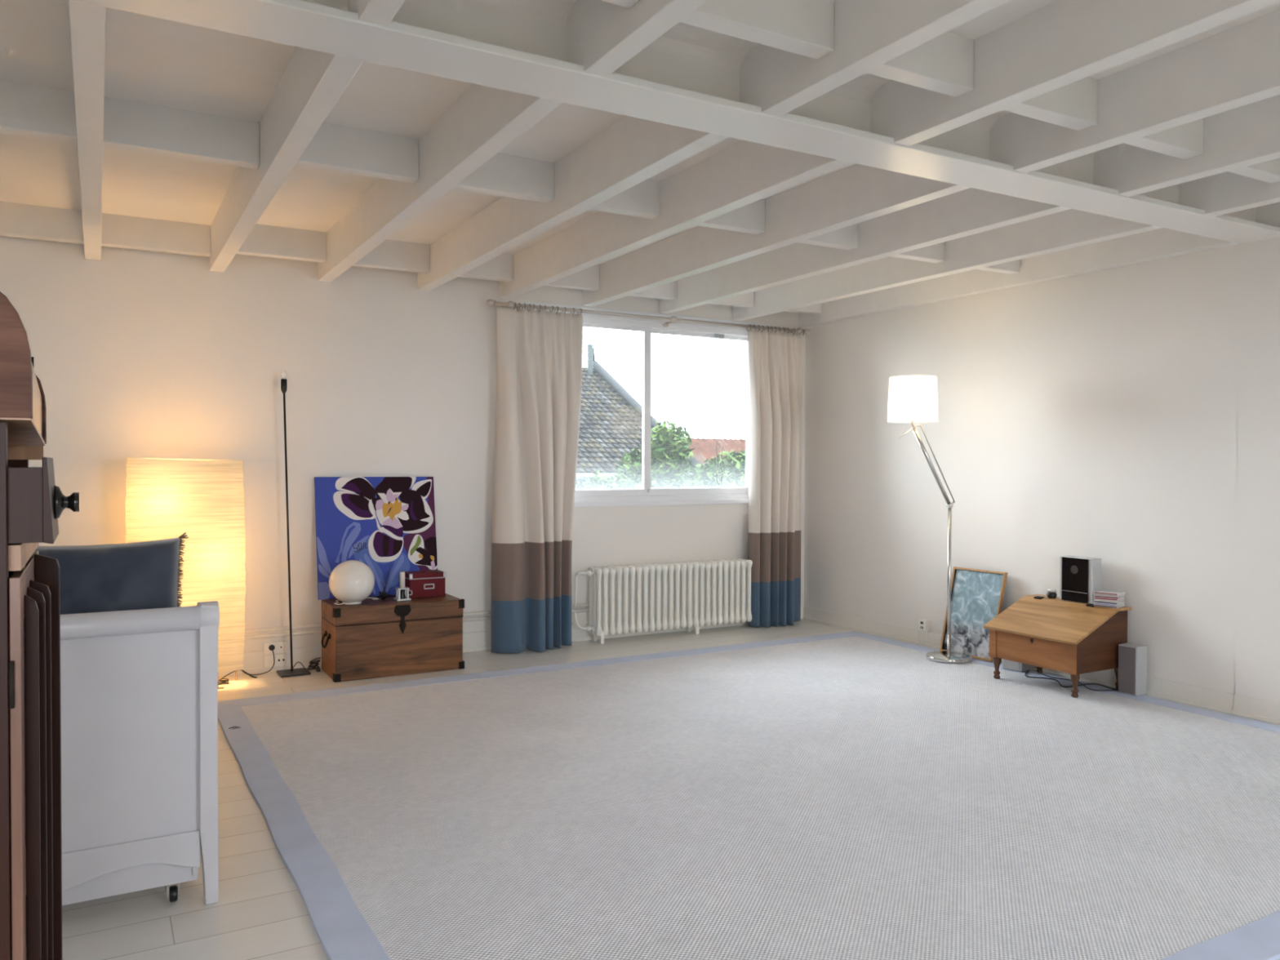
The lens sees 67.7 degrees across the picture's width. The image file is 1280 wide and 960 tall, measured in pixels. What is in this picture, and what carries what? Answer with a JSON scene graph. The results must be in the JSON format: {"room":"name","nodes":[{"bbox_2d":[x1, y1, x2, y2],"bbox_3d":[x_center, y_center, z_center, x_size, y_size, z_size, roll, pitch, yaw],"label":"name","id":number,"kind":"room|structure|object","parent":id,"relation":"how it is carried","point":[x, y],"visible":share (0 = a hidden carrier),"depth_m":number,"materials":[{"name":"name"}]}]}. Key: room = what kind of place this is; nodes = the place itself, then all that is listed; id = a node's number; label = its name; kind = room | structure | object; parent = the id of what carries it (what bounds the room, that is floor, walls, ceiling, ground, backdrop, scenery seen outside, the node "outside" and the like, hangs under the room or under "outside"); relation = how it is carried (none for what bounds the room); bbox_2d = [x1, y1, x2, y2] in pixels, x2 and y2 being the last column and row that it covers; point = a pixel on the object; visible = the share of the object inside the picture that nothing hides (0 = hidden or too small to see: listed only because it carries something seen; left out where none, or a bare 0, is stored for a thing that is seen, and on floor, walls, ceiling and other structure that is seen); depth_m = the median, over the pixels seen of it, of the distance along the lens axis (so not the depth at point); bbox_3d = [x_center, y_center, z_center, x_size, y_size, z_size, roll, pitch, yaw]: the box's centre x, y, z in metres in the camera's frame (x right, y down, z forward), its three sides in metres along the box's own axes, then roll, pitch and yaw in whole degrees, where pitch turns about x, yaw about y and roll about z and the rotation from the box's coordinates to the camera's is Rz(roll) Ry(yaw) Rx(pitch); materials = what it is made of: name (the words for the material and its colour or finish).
{"room":"living room","nodes":[
{"label":"living room","id":0,"kind":"room"},
{"bbox_2d":[0,235,805,635],"bbox_3d":[-2.173,-0.265,6.415,8.600,3.000,0.200,0,1,-30],"label":"wall","id":1,"kind":"structure","parent":0,"point":[136,353],"depth_m":6.24,"materials":[{"name":"paint"}]},
{"bbox_2d":[263,640,286,654],"bbox_3d":[-2.364,1.086,6.188,0.140,0.078,0.014,0,1,-30],"label":"wall socket","id":2,"kind":"object","parent":1,"relation":"attached to","point":[280,646],"visible":1,"depth_m":6.19,"materials":[{"name":"white plastic"}]},
{"bbox_2d":[263,653,286,667],"bbox_3d":[-2.364,1.170,6.189,0.140,0.080,0.014,0,1,-30],"label":"wall socket","id":3,"kind":"object","parent":1,"relation":"attached to","point":[280,659],"visible":1,"depth_m":6.19,"materials":[{"name":"white plastic"}]},
{"bbox_2d":[244,603,589,639],"bbox_3d":[-2.411,0.984,6.148,4.910,0.074,0.051,0,1,-30],"label":"pipes","id":4,"kind":"object","parent":1,"relation":"attached to","point":[582,605],"visible":0.24,"depth_m":6.24,"materials":[{"name":"white paint"}]},
{"bbox_2d":[218,593,804,676],"bbox_3d":[-2.128,1.126,6.336,8.186,0.228,0.030,0,1,-30],"label":"baseboard","id":5,"kind":"structure","parent":1,"relation":"attached to","point":[477,635],"depth_m":6.33,"materials":[{"name":"white paint"}]},
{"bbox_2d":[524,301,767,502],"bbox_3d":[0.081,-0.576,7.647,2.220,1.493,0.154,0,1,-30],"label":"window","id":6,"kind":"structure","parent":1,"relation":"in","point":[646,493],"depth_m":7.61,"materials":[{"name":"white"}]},
{"bbox_2d":[714,333,724,484],"bbox_3d":[0.654,-0.584,7.904,0.080,1.243,0.030,0,1,-30],"label":"blind cord","id":7,"kind":"object","parent":6,"relation":"hanging from","point":[716,335],"visible":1,"depth_m":7.91,"materials":[{"name":"grey plastic"}]},
{"bbox_2d":[486,298,810,334],"bbox_3d":[0.162,-1.255,7.518,2.926,0.072,0.156,0,1,-30],"label":"curtain rod","id":8,"kind":"object","parent":1,"relation":"attached to","point":[490,302],"visible":0.91,"depth_m":7.39,"materials":[{"name":"silver metal"}]},
{"bbox_2d":[491,302,582,653],"bbox_3d":[-0.708,-0.020,6.915,0.727,2.491,0.213,0,1,-30],"label":"curtain","id":9,"kind":"object","parent":8,"relation":"hanging from","point":[540,353],"visible":1,"depth_m":6.86,"materials":[{"name":"beige fabric"}]},
{"bbox_2d":[746,324,804,627],"bbox_3d":[1.171,-0.032,8.020,0.613,2.491,0.218,0,1,-30],"label":"curtain","id":10,"kind":"object","parent":8,"relation":"hanging from","point":[775,359],"visible":1,"depth_m":7.93,"materials":[{"name":"beige fabric"}]},
{"bbox_2d":[573,498,748,507],"bbox_3d":[0.112,0.184,7.600,2.240,0.039,0.050,0,1,-30],"label":"window sill","id":11,"kind":"structure","parent":1,"relation":"attached to","point":[683,502],"depth_m":7.59,"materials":[{"name":"white"}]},
{"bbox_2d":[0,0,1279,264],"bbox_3d":[0.004,-1.506,2.568,8.600,0.480,9.000,0,1,-30],"label":"ceiling","id":12,"kind":"structure","parent":0,"point":[149,60],"depth_m":3.73,"materials":[{"name":"paint"}]},
{"bbox_2d":[0,79,77,142],"bbox_3d":[-2.494,-1.446,3.667,0.578,0.185,0.075,0,1,-30],"label":"beam","id":13,"kind":"structure","parent":12,"relation":"attached to","point":[25,108],"depth_m":3.71,"materials":[{"name":"paint"}]},
{"bbox_2d":[0,200,84,244],"bbox_3d":[-3.506,-1.478,5.449,0.578,0.185,0.075,0,1,-30],"label":"beam","id":14,"kind":"structure","parent":12,"relation":"attached to","point":[21,220],"depth_m":5.46,"materials":[{"name":"paint"}]},
{"bbox_2d":[68,0,105,260],"bbox_3d":[-2.345,-1.414,4.078,0.085,0.272,3.656,0,1,-30],"label":"beam","id":15,"kind":"structure","parent":12,"relation":"attached to","point":[86,20],"depth_m":3.23,"materials":[{"name":"paint"}]},
{"bbox_2d":[101,213,210,257],"bbox_3d":[-2.924,-1.482,5.780,0.588,0.185,0.075,0,1,-30],"label":"beam","id":16,"kind":"structure","parent":12,"relation":"attached to","point":[119,231],"depth_m":5.75,"materials":[{"name":"paint"}]},
{"bbox_2d":[102,96,259,168],"bbox_3d":[-1.911,-1.450,3.998,0.588,0.185,0.075,0,1,-30],"label":"beam","id":17,"kind":"structure","parent":12,"relation":"attached to","point":[128,125],"depth_m":3.96,"materials":[{"name":"paint"}]},
{"bbox_2d":[235,223,326,262],"bbox_3d":[-2.254,-1.482,5.947,0.568,0.185,0.075,0,1,-30],"label":"beam","id":18,"kind":"structure","parent":12,"relation":"attached to","point":[267,241],"depth_m":5.94,"materials":[{"name":"paint"}]},
{"bbox_2d":[208,46,364,271],"bbox_3d":[-1.758,-1.417,4.411,0.085,0.272,3.656,0,1,-30],"label":"beam","id":19,"kind":"structure","parent":12,"relation":"attached to","point":[312,82],"depth_m":3.72,"materials":[{"name":"paint"}]},
{"bbox_2d":[295,122,418,182],"bbox_3d":[-1.264,-1.451,4.204,0.568,0.185,0.075,0,1,-30],"label":"beam","id":20,"kind":"structure","parent":12,"relation":"attached to","point":[333,147],"depth_m":4.19,"materials":[{"name":"paint"}]},
{"bbox_2d":[347,0,404,26],"bbox_3d":[0.398,-1.339,0.627,0.080,0.249,4.830,0,1,-30],"label":"beam","id":21,"kind":"structure","parent":12,"relation":"attached to","point":[380,12],"depth_m":2.56,"materials":[{"name":"paint"}]},
{"bbox_2d":[351,239,429,273],"bbox_3d":[-1.678,-1.486,6.274,0.583,0.185,0.075,0,1,-30],"label":"beam","id":22,"kind":"structure","parent":12,"relation":"attached to","point":[392,255],"depth_m":6.29,"materials":[{"name":"paint"}]},
{"bbox_2d":[317,84,563,282],"bbox_3d":[-1.188,-1.421,4.735,0.085,0.272,3.656,0,1,-30],"label":"beam","id":23,"kind":"structure","parent":12,"relation":"attached to","point":[485,120],"depth_m":4.08,"materials":[{"name":"paint"}]},
{"bbox_2d":[458,253,513,281],"bbox_3d":[-1.126,-1.489,6.588,0.513,0.185,0.075,0,1,-30],"label":"beam","id":24,"kind":"structure","parent":12,"relation":"attached to","point":[500,268],"depth_m":6.62,"materials":[{"name":"paint"}]},
{"bbox_2d":[452,152,554,203],"bbox_3d":[-0.688,-1.454,4.531,0.583,0.185,0.075,0,1,-30],"label":"beam","id":25,"kind":"structure","parent":12,"relation":"attached to","point":[503,175],"depth_m":4.54,"materials":[{"name":"paint"}]},
{"bbox_2d":[544,264,599,290],"bbox_3d":[-0.572,-1.492,6.903,0.588,0.185,0.075,0,1,-30],"label":"beam","id":26,"kind":"structure","parent":12,"relation":"attached to","point":[588,278],"depth_m":6.96,"materials":[{"name":"paint"}]},
{"bbox_2d":[417,115,728,291],"bbox_3d":[-0.606,-1.424,5.066,0.085,0.272,3.656,0,1,-30],"label":"beam","id":27,"kind":"structure","parent":12,"relation":"attached to","point":[632,150],"depth_m":4.47,"materials":[{"name":"paint"}]},
{"bbox_2d":[600,0,639,8],"bbox_3d":[-0.268,-1.407,2.490,0.600,0.178,0.080,0,1,-30],"label":"beam","id":28,"kind":"structure","parent":12,"relation":"attached to","point":[626,3],"depth_m":2.64,"materials":[{"name":"paint"}]},
{"bbox_2d":[588,178,660,218],"bbox_3d":[-0.136,-1.458,4.845,0.513,0.185,0.075,0,1,-30],"label":"beam","id":29,"kind":"structure","parent":12,"relation":"attached to","point":[642,199],"depth_m":4.88,"materials":[{"name":"paint"}]},
{"bbox_2d":[566,0,707,76],"bbox_3d":[0.991,-1.342,0.964,0.080,0.249,4.830,0,1,-30],"label":"beam","id":30,"kind":"structure","parent":12,"relation":"attached to","point":[602,36],"depth_m":2.79,"materials":[{"name":"paint"}]},
{"bbox_2d":[630,280,677,300],"bbox_3d":[0.015,-1.491,7.236,0.588,0.195,0.075,0,1,-30],"label":"beam","id":31,"kind":"structure","parent":12,"relation":"attached to","point":[668,291],"depth_m":7.29,"materials":[{"name":"paint"}]},
{"bbox_2d":[498,140,852,298],"bbox_3d":[-0.084,-1.427,5.362,0.085,0.272,3.656,0,1,-30],"label":"beam","id":32,"kind":"structure","parent":12,"relation":"attached to","point":[744,173],"depth_m":4.79,"materials":[{"name":"paint"}]},
{"bbox_2d":[75,0,1279,244],"bbox_3d":[-0.255,-1.263,3.026,8.199,0.027,0.245,0,1,-30],"label":"beam","id":33,"kind":"structure","parent":12,"relation":"attached to","point":[302,24],"depth_m":3.13,"materials":[{"name":"white paint"}]},
{"bbox_2d":[696,199,764,235],"bbox_3d":[0.418,-1.461,5.160,0.588,0.185,0.075,0,1,-30],"label":"beam","id":34,"kind":"structure","parent":12,"relation":"attached to","point":[749,218],"depth_m":5.21,"materials":[{"name":"paint"}]},
{"bbox_2d":[709,291,754,307],"bbox_3d":[0.627,-1.494,7.567,0.628,0.195,0.075,0,1,-30],"label":"beam","id":35,"kind":"structure","parent":12,"relation":"attached to","point":[746,300],"depth_m":7.63,"materials":[{"name":"paint"}]},
{"bbox_2d":[680,0,834,59],"bbox_3d":[0.322,-1.410,2.825,0.593,0.178,0.080,0,1,-30],"label":"beam","id":36,"kind":"structure","parent":12,"relation":"attached to","point":[806,28],"depth_m":2.84,"materials":[{"name":"paint"}]},
{"bbox_2d":[582,164,969,306],"bbox_3d":[0.503,-1.431,5.695,0.085,0.272,3.656,0,1,-30],"label":"beam","id":37,"kind":"structure","parent":12,"relation":"attached to","point":[855,193],"depth_m":5.15,"materials":[{"name":"paint"}]},
{"bbox_2d":[784,303,821,314],"bbox_3d":[1.242,-1.498,7.916,0.613,0.195,0.075,0,1,-30],"label":"beam","id":38,"kind":"structure","parent":12,"relation":"attached to","point":[815,308],"depth_m":7.98,"materials":[{"name":"paint"}]},
{"bbox_2d":[798,223,857,249],"bbox_3d":[1.005,-1.460,5.493,0.588,0.195,0.075,0,1,-30],"label":"beam","id":39,"kind":"structure","parent":12,"relation":"attached to","point":[846,237],"depth_m":5.54,"materials":[{"name":"paint"}]},
{"bbox_2d":[658,187,1071,314],"bbox_3d":[1.090,-1.435,6.029,0.085,0.272,3.656,0,1,-30],"label":"beam","id":40,"kind":"structure","parent":12,"relation":"attached to","point":[971,211],"depth_m":5.49,"materials":[{"name":"paint"}]},
{"bbox_2d":[739,0,1008,116],"bbox_3d":[1.578,-1.346,1.297,0.080,0.249,4.830,0,1,-30],"label":"beam","id":41,"kind":"structure","parent":12,"relation":"attached to","point":[868,34],"depth_m":2.89,"materials":[{"name":"paint"}]},
{"bbox_2d":[890,241,944,262],"bbox_3d":[1.610,-1.463,5.837,0.628,0.195,0.075,0,1,-30],"label":"beam","id":42,"kind":"structure","parent":12,"relation":"attached to","point":[935,253],"depth_m":5.90,"materials":[{"name":"paint"}]},
{"bbox_2d":[866,31,973,97],"bbox_3d":[0.882,-1.413,3.144,0.533,0.178,0.080,0,1,-30],"label":"beam","id":43,"kind":"structure","parent":12,"relation":"attached to","point":[944,64],"depth_m":3.17,"materials":[{"name":"paint"}]},
{"bbox_2d":[733,208,1161,320],"bbox_3d":[1.711,-1.438,6.382,0.085,0.272,3.656,0,1,-30],"label":"beam","id":44,"kind":"structure","parent":12,"relation":"attached to","point":[1071,228],"depth_m":5.86,"materials":[{"name":"paint"}]},
{"bbox_2d":[976,259,1019,274],"bbox_3d":[2.225,-1.467,6.186,0.613,0.195,0.075,0,1,-30],"label":"beam","id":45,"kind":"structure","parent":12,"relation":"attached to","point":[1011,267],"depth_m":6.25,"materials":[{"name":"paint"}]},
{"bbox_2d":[799,227,1239,327],"bbox_3d":[2.316,-1.442,6.725,0.074,0.272,3.656,0,1,-30],"label":"beam","id":46,"kind":"structure","parent":12,"relation":"attached to","point":[1159,243],"depth_m":6.23,"materials":[{"name":"paint"}]},
{"bbox_2d":[1003,76,1097,130],"bbox_3d":[1.438,-1.417,3.459,0.580,0.178,0.080,0,1,-30],"label":"beam","id":47,"kind":"structure","parent":12,"relation":"attached to","point":[1073,105],"depth_m":3.50,"materials":[{"name":"paint"}]},
{"bbox_2d":[870,0,1279,146],"bbox_3d":[2.113,-1.349,1.601,0.080,0.249,4.830,0,1,-30],"label":"beam","id":48,"kind":"structure","parent":12,"relation":"attached to","point":[1060,43],"depth_m":2.99,"materials":[{"name":"paint"}]},
{"bbox_2d":[988,9,1279,173],"bbox_3d":[2.688,-1.352,1.928,0.080,0.249,4.830,0,1,-30],"label":"beam","id":49,"kind":"structure","parent":12,"relation":"attached to","point":[1237,66],"depth_m":3.35,"materials":[{"name":"paint"}]},
{"bbox_2d":[1124,118,1203,159],"bbox_3d":[2.024,-1.420,3.792,0.604,0.178,0.080,0,1,-30],"label":"beam","id":50,"kind":"structure","parent":12,"relation":"attached to","point":[1184,141],"depth_m":3.84,"materials":[{"name":"paint"}]},
{"bbox_2d":[1093,94,1279,196],"bbox_3d":[3.285,-1.356,2.267,0.080,0.249,4.830,0,1,-30],"label":"beam","id":51,"kind":"structure","parent":12,"relation":"attached to","point":[1247,135],"depth_m":3.89,"materials":[{"name":"paint"}]},
{"bbox_2d":[1179,171,1279,216],"bbox_3d":[3.866,-1.359,2.597,0.080,0.249,4.830,0,1,-30],"label":"beam","id":52,"kind":"structure","parent":12,"relation":"attached to","point":[1224,193],"depth_m":4.48,"materials":[{"name":"paint"}]},
{"bbox_2d":[1228,157,1279,183],"bbox_3d":[2.612,-1.424,4.126,0.586,0.178,0.080,0,1,-30],"label":"beam","id":53,"kind":"structure","parent":12,"relation":"attached to","point":[1268,171],"depth_m":4.16,"materials":[{"name":"paint"}]},
{"bbox_2d":[1256,201,1279,227],"bbox_3d":[4.458,-1.363,2.933,0.084,0.249,4.830,0,1,-30],"label":"beam","id":54,"kind":"structure","parent":12,"relation":"attached to","point":[1269,215],"depth_m":4.95,"materials":[{"name":"paint"}]},
{"bbox_2d":[62,618,1279,959],"bbox_3d":[-0.005,1.379,2.615,8.600,0.150,9.000,0,1,-30],"label":"floor","id":55,"kind":"structure","parent":0,"point":[260,913],"depth_m":3.01,"materials":[{"name":"white wood"}]},
{"bbox_2d":[0,291,79,959],"bbox_3d":[-0.990,0.525,1.120,0.580,1.600,0.400,0,1,-30],"label":"cabinet","id":56,"kind":"object","parent":55,"relation":"on","point":[31,504],"visible":1,"depth_m":1.09,"materials":[{"name":"brown wood"}]},
{"bbox_2d":[60,600,219,905],"bbox_3d":[-2.187,0.821,3.504,0.990,0.921,1.963,0,1,-30],"label":"daybed","id":57,"kind":"object","parent":55,"relation":"on","point":[139,688],"visible":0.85,"depth_m":2.83,"materials":[{"name":"white paint"}]},
{"bbox_2d":[35,532,188,614],"bbox_3d":[-1.732,0.449,2.996,0.583,0.543,0.254,0,1,-30],"label":"cushion","id":58,"kind":"object","parent":57,"relation":"on","point":[137,575],"visible":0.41,"depth_m":3.00,"materials":[{"name":"blue fabric"}]},
{"bbox_2d":[125,457,245,688],"bbox_3d":[-2.697,0.558,5.670,0.638,1.375,0.234,0,1,-30],"label":"lamp","id":59,"kind":"object","parent":55,"relation":"on","point":[166,499],"visible":0.58,"depth_m":5.61,"materials":[{"name":"yellow paper"}]},
{"bbox_2d":[218,644,275,684],"bbox_3d":[-2.490,1.154,5.971,0.157,0.175,0.501,1,1,27],"label":"cable","id":60,"kind":"object","parent":55,"relation":"on","point":[271,647],"visible":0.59,"depth_m":6.01,"materials":[{"name":"grey plastic"}]},
{"bbox_2d":[276,370,320,677],"bbox_3d":[-2.177,0.272,6.126,0.272,1.936,0.184,0,1,-30],"label":"floor lamp","id":61,"kind":"object","parent":55,"relation":"on","point":[292,672],"visible":1,"depth_m":6.10,"materials":[{"name":"black metal"}]},
{"bbox_2d":[280,378,287,393],"bbox_3d":[-2.268,-0.596,6.079,0.038,0.093,0.038,0,1,-30],"label":"socket","id":62,"kind":"object","parent":61,"relation":"attached to","point":[283,381],"depth_m":6.06,"materials":[{"name":"black metal"}]},
{"bbox_2d":[321,593,464,682],"bbox_3d":[-1.630,1.011,6.241,0.860,0.457,0.435,0,1,-30],"label":"wooden trunk","id":63,"kind":"object","parent":55,"relation":"on","point":[371,638],"visible":0.99,"depth_m":6.07,"materials":[{"name":"brown wood"}]},
{"bbox_2d":[328,560,378,604],"bbox_3d":[-1.835,0.646,6.102,0.282,0.274,0.340,0,1,-5],"label":"globe lamp","id":64,"kind":"object","parent":63,"relation":"on","point":[351,582],"visible":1,"depth_m":5.98,"materials":[{"name":"white glass"}]},
{"bbox_2d":[314,476,437,599],"bbox_3d":[-1.770,0.379,6.448,0.800,0.799,0.140,0,1,-30],"label":"canvas painting","id":65,"kind":"object","parent":63,"relation":"on","point":[377,522],"visible":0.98,"depth_m":6.44,"materials":[{"name":"blue"}]},
{"bbox_2d":[376,562,391,599],"bbox_3d":[-1.666,0.662,6.223,0.100,0.240,0.053,0,1,-30],"label":"dried plant","id":66,"kind":"object","parent":63,"relation":"on","point":[383,595],"visible":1,"depth_m":6.22,"materials":[{"name":"black plant"}]},
{"bbox_2d":[393,571,412,600],"bbox_3d":[-1.545,0.684,6.237,0.107,0.198,0.090,0,1,-30],"label":"candle holder","id":67,"kind":"object","parent":63,"relation":"on","point":[403,594],"visible":1,"depth_m":6.22,"materials":[{"name":"silver metal"}]},
{"bbox_2d":[404,569,446,598],"bbox_3d":[-1.453,0.699,6.432,0.250,0.161,0.170,0,1,-30],"label":"storage box","id":68,"kind":"object","parent":63,"relation":"on","point":[423,584],"visible":0.9,"depth_m":6.37,"materials":[{"name":"red cardboard"}]},
{"bbox_2d":[573,558,752,644],"bbox_3d":[0.211,0.942,7.532,1.566,0.566,0.186,0,1,-30],"label":"radiator","id":69,"kind":"object","parent":55,"relation":"on","point":[624,598],"visible":1,"depth_m":7.46,"materials":[{"name":"white metal"}]},
{"bbox_2d":[217,631,1279,959],"bbox_3d":[0.753,1.263,4.576,4.744,0.021,4.405,0,1,-30],"label":"carpet","id":70,"kind":"object","parent":55,"relation":"on","point":[854,795],"visible":0.94,"depth_m":3.68,"materials":[{"name":"grey carpet"}]},
{"bbox_2d":[887,375,972,663],"bbox_3d":[1.966,0.274,6.457,0.675,1.916,0.328,0,1,-30],"label":"reading lamp","id":71,"kind":"object","parent":70,"relation":"on","point":[912,399],"visible":1,"depth_m":6.29,"materials":[{"name":"white fabric"}]},
{"bbox_2d":[939,566,1008,661],"bbox_3d":[2.314,0.924,6.639,0.104,0.611,0.499,0,1,-30],"label":"framed picture","id":72,"kind":"object","parent":70,"relation":"on","point":[977,596],"visible":0.9,"depth_m":6.64,"materials":[{"name":"blue paper"}]},
{"bbox_2d":[1001,658,1035,671],"bbox_3d":[2.483,1.176,6.256,0.185,0.118,0.140,-1,1,-38],"label":"loudspeaker","id":73,"kind":"object","parent":70,"relation":"on","point":[1007,664],"visible":0.33,"depth_m":6.20,"materials":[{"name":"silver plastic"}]},
{"bbox_2d":[1003,658,1019,670],"bbox_3d":[2.412,1.183,6.200,0.004,0.090,0.110,-1,1,-38],"label":"grille","id":74,"kind":"object","parent":73,"relation":"attached to","point":[1007,664],"depth_m":6.20,"materials":[{"name":"grey"}]},
{"bbox_2d":[982,594,1132,697],"bbox_3d":[2.538,1.003,5.836,0.518,0.512,0.654,0,1,-30],"label":"desk","id":75,"kind":"object","parent":70,"relation":"on","point":[1074,638],"visible":0.87,"depth_m":5.67,"materials":[{"name":"brown wood"}]},
{"bbox_2d":[1046,588,1057,598],"bbox_3d":[2.612,0.720,6.055,0.060,0.055,0.059,0,1,-30],"label":"jar","id":76,"kind":"object","parent":75,"relation":"on","point":[1051,593],"visible":1,"depth_m":6.03,"materials":[{"name":"black metal"}]},
{"bbox_2d":[1059,555,1102,604],"bbox_3d":[2.717,0.613,5.894,0.095,0.274,0.227,0,1,-30],"label":"stereo","id":77,"kind":"object","parent":75,"relation":"on","point":[1080,577],"visible":0.96,"depth_m":5.84,"materials":[{"name":"silver metal"}]},
{"bbox_2d":[1093,604,1124,608],"bbox_3d":[2.808,0.749,5.712,0.122,0.010,0.136,-1,1,-43],"label":"case","id":78,"kind":"object","parent":75,"relation":"on","point":[1097,605],"visible":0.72,"depth_m":5.67,"materials":[{"name":"grey"}]},
{"bbox_2d":[1093,602,1124,606],"bbox_3d":[2.804,0.738,5.714,0.122,0.010,0.136,-1,1,-44],"label":"case","id":79,"kind":"object","parent":78,"relation":"on","point":[1099,603],"visible":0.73,"depth_m":5.67,"materials":[{"name":"grey"}]},
{"bbox_2d":[1093,600,1124,604],"bbox_3d":[2.807,0.727,5.712,0.122,0.010,0.136,-1,1,-44],"label":"case","id":80,"kind":"object","parent":79,"relation":"on","point":[1100,602],"visible":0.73,"depth_m":5.67,"materials":[{"name":"grey"}]},
{"bbox_2d":[1093,598,1124,602],"bbox_3d":[2.805,0.717,5.712,0.136,0.010,0.122,1,1,40],"label":"case","id":81,"kind":"object","parent":80,"relation":"on","point":[1095,599],"visible":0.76,"depth_m":5.67,"materials":[{"name":"grey"}]},
{"bbox_2d":[1093,596,1124,600],"bbox_3d":[2.808,0.706,5.717,0.136,0.010,0.122,1,1,43],"label":"case","id":82,"kind":"object","parent":81,"relation":"on","point":[1105,598],"visible":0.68,"depth_m":5.67,"materials":[{"name":"grey"}]},
{"bbox_2d":[1093,595,1124,599],"bbox_3d":[2.807,0.695,5.712,0.136,0.010,0.122,1,1,40],"label":"case","id":83,"kind":"object","parent":82,"relation":"on","point":[1096,596],"visible":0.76,"depth_m":5.67,"materials":[{"name":"grey"}]},
{"bbox_2d":[1093,593,1124,596],"bbox_3d":[2.808,0.684,5.717,0.136,0.010,0.122,1,1,44],"label":"case","id":84,"kind":"object","parent":83,"relation":"on","point":[1100,594],"visible":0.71,"depth_m":5.67,"materials":[{"name":"grey"}]},
{"bbox_2d":[1093,590,1124,595],"bbox_3d":[2.807,0.673,5.710,0.122,0.010,0.136,-1,1,-44],"label":"case","id":85,"kind":"object","parent":84,"relation":"on","point":[1102,592],"visible":1,"depth_m":5.69,"materials":[{"name":"grey"}]},
{"bbox_2d":[1024,670,1118,690],"bbox_3d":[2.596,1.227,5.879,0.225,0.034,0.624,0,1,-27],"label":"cable","id":86,"kind":"object","parent":70,"relation":"on","point":[1053,678],"visible":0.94,"depth_m":5.76,"materials":[{"name":"grey plastic"}]},
{"bbox_2d":[1118,642,1146,696],"bbox_3d":[2.888,1.107,5.594,0.125,0.284,0.116,0,1,-32],"label":"loudspeaker","id":87,"kind":"object","parent":70,"relation":"on","point":[1132,657],"visible":1,"depth_m":5.55,"materials":[{"name":"silver metal"}]},
{"bbox_2d":[1118,645,1135,694],"bbox_3d":[2.838,1.107,5.564,0.008,0.270,0.100,0,1,-32],"label":"grille","id":88,"kind":"object","parent":87,"relation":"attached to","point":[1126,654],"depth_m":5.56,"materials":[{"name":"grey fabric"}]},
{"bbox_2d":[804,236,1279,702],"bbox_3d":[3.649,-0.218,4.662,0.206,3.000,8.600,0,1,-30],"label":"wall","id":89,"kind":"structure","parent":0,"point":[1127,417],"depth_m":6.01,"materials":[{"name":"paint"}]},
{"bbox_2d":[918,618,930,643],"bbox_3d":[2.120,1.128,7.119,0.052,0.173,0.070,0,1,-30],"label":"wall socket","id":90,"kind":"object","parent":89,"relation":"attached to","point":[924,624],"visible":1,"depth_m":7.10,"materials":[{"name":"white plastic"}]},
{"bbox_2d":[802,606,1279,724],"bbox_3d":[3.545,1.230,4.629,0.036,0.112,8.600,0,1,-30],"label":"baseboard","id":91,"kind":"structure","parent":89,"relation":"attached to","point":[1263,710],"depth_m":5.58,"materials":[{"name":"white paint"}]},
{"label":"outside","id":92,"kind":"structure","parent":0,"visible":0},
{"bbox_3d":[-4.695,3.842,39.448,140.000,0.100,180.000,0,1,-30],"label":"ground","id":93,"kind":"structure","parent":92,"visible":0},
{"bbox_2d":[576,470,640,489],"bbox_3d":[-0.321,2.078,11.206,1.469,4.384,0.959,0,1,-30],"label":"tree","id":94,"kind":"object","parent":93,"relation":"on","point":[597,482],"visible":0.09,"depth_m":11.07,"materials":[{"name":"green plant"}]},
{"bbox_2d":[574,342,702,489],"bbox_3d":[-3.674,0.708,17.341,7.973,6.890,5.750,0,1,-30],"label":"neighbouring house","id":95,"kind":"structure","parent":93,"relation":"on","point":[611,421],"depth_m":17.35,"materials":[{"name":"black tile"}]},
{"bbox_2d":[612,417,701,488],"bbox_3d":[0.326,1.692,13.683,1.838,5.081,1.028,0,1,-30],"label":"tree","id":96,"kind":"object","parent":93,"relation":"on","point":[670,452],"visible":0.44,"depth_m":13.42,"materials":[{"name":"green plant"}]},
{"bbox_2d":[685,453,708,484],"bbox_3d":[-0.175,1.264,43.005,5.400,4.970,5.400,0,1,-30],"label":"house","id":97,"kind":"structure","parent":93,"relation":"on","point":[700,457],"depth_m":42.78,"materials":[{"name":"red brick"}]},
{"bbox_2d":[684,437,746,473],"bbox_3d":[5.830,0.757,50.145,11.100,5.790,5.700,0,1,-30],"label":"house","id":98,"kind":"structure","parent":93,"relation":"on","point":[705,446],"depth_m":46.90,"materials":[{"name":"brick"}]},
{"bbox_2d":[691,457,745,487],"bbox_3d":[1.147,1.911,15.595,2.617,4.585,1.000,0,1,-21],"label":"tree","id":99,"kind":"object","parent":93,"relation":"on","point":[708,478],"visible":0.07,"depth_m":15.50,"materials":[{"name":"green plant"}]},
{"bbox_2d":[702,448,746,487],"bbox_3d":[1.687,1.769,18.533,2.593,4.777,2.105,0,1,-30],"label":"tree","id":100,"kind":"object","parent":93,"relation":"on","point":[734,460],"visible":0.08,"depth_m":18.55,"materials":[{"name":"green plant"}]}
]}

